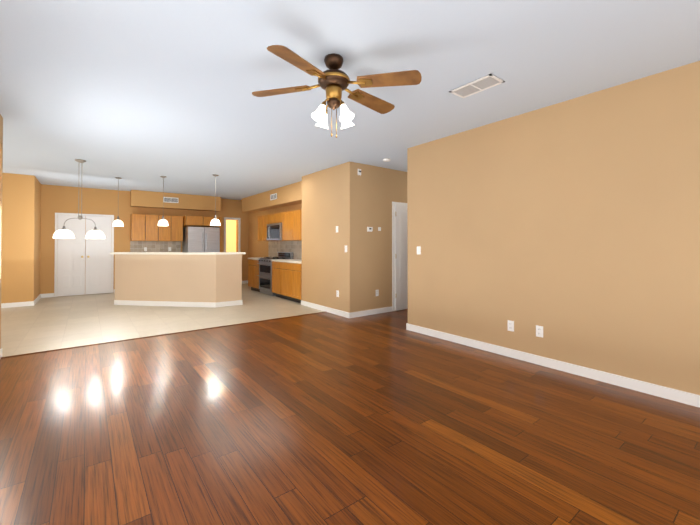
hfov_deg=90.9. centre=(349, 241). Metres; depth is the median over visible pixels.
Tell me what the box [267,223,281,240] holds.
over-the-range microwave
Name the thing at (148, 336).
transition strip
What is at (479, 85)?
ceiling vent
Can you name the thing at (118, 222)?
pendant light
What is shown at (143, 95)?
ceiling
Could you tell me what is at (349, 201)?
wall block
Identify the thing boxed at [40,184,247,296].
wall
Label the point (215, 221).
pendant light
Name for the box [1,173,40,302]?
wall
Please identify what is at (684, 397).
baseboard
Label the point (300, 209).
upper cabinet
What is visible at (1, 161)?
wall
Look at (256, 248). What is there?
wall
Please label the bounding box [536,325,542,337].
electrical outlet
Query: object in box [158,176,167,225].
pendant light
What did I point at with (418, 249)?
light switch
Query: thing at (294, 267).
base cabinet
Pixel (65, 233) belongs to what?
pendant light
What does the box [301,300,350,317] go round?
baseboard
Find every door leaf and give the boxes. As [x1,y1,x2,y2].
[394,204,407,310]
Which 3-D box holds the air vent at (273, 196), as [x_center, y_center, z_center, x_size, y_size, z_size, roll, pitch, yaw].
[-1.976,-1.149,8.904,0.011,0.150,0.380,0,-1,-37]
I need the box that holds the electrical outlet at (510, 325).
[508,320,513,331]
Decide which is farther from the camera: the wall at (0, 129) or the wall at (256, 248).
the wall at (256, 248)
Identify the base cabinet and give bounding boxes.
[248,258,279,291]
[272,261,279,296]
[280,261,287,299]
[288,261,301,302]
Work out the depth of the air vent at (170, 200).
9.55 m
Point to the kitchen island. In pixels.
(195, 279)
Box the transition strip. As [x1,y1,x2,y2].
[1,311,325,357]
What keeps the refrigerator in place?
on the floor at (49, 323)
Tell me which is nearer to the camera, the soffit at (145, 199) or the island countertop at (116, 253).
the island countertop at (116, 253)
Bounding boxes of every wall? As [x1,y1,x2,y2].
[0,114,1,143]
[0,117,2,348]
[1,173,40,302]
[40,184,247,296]
[226,220,235,251]
[248,203,301,257]
[407,61,699,394]
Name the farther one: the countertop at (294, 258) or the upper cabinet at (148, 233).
the upper cabinet at (148, 233)
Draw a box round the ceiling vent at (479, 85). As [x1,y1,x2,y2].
[449,74,504,97]
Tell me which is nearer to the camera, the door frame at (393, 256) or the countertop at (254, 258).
the door frame at (393, 256)
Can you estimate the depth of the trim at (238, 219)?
10.93 m
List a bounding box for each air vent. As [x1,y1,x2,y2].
[163,197,178,202]
[270,193,276,199]
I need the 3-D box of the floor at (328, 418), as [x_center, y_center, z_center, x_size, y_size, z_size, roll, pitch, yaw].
[2.035,1.322,2.915,8.700,0.060,8.650,0,-1,-37]
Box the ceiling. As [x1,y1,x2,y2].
[0,0,699,199]
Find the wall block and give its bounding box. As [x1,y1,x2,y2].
[302,161,406,312]
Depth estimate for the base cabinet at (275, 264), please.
8.21 m
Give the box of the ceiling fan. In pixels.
[252,45,421,137]
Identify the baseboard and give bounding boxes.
[1,301,34,307]
[34,294,41,303]
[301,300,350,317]
[351,306,391,317]
[406,323,699,407]
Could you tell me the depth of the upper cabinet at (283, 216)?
8.45 m
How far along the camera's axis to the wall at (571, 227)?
3.36 m
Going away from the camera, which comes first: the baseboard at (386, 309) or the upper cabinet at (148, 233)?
the baseboard at (386, 309)
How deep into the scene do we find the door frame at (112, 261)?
8.66 m
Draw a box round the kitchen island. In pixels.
[114,256,241,307]
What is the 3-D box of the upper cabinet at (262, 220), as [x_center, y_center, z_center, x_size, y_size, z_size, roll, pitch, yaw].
[-2.267,-0.358,9.589,0.345,0.710,0.746,0,-1,-37]
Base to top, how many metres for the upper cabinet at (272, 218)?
0.255 m
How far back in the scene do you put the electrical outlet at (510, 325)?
3.87 m
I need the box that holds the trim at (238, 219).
[224,217,240,251]
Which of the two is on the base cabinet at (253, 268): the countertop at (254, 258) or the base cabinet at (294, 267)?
the countertop at (254, 258)
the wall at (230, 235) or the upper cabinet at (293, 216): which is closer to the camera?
the upper cabinet at (293, 216)
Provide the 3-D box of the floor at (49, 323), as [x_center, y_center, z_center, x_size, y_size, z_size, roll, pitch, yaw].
[-4.953,1.364,7.203,8.100,0.060,6.650,0,-1,-37]
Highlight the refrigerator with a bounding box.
[182,227,219,251]
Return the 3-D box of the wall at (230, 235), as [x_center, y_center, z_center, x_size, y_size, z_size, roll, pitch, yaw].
[-4.323,0.029,11.787,1.550,2.700,0.150,0,-1,-37]
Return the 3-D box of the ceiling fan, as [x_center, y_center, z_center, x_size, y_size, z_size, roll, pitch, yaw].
[-0.102,-1.105,2.654,1.291,0.611,1.076,0,-1,-37]
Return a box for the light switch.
[417,246,420,253]
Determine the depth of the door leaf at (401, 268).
6.62 m
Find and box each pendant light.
[53,159,104,238]
[112,177,123,226]
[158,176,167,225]
[210,174,220,225]
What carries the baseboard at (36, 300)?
attached to the wall at (21, 230)
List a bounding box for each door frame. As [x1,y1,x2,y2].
[54,213,113,296]
[392,202,406,310]
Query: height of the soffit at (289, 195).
0.418 m
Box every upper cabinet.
[130,214,181,241]
[182,216,217,225]
[257,215,278,240]
[268,213,279,223]
[280,211,287,240]
[288,209,299,240]
[300,209,301,240]
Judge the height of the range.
1.058 m
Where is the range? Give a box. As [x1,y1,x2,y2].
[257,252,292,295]
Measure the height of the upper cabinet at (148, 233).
0.710 m
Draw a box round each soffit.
[130,190,220,211]
[242,181,301,212]
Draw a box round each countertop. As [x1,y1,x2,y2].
[110,252,245,255]
[252,257,275,260]
[288,257,301,264]
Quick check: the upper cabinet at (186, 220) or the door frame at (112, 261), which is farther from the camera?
the upper cabinet at (186, 220)
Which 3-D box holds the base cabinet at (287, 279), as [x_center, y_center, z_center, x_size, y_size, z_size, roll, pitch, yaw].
[-1.226,0.912,7.991,0.615,0.860,0.590,0,-1,-37]
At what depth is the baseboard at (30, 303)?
6.98 m
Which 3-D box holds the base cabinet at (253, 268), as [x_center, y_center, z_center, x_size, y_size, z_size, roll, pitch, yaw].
[-2.374,0.926,9.494,0.615,0.860,0.746,0,-1,-37]
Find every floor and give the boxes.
[0,309,699,524]
[1,283,324,356]
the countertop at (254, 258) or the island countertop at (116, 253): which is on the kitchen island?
the island countertop at (116, 253)

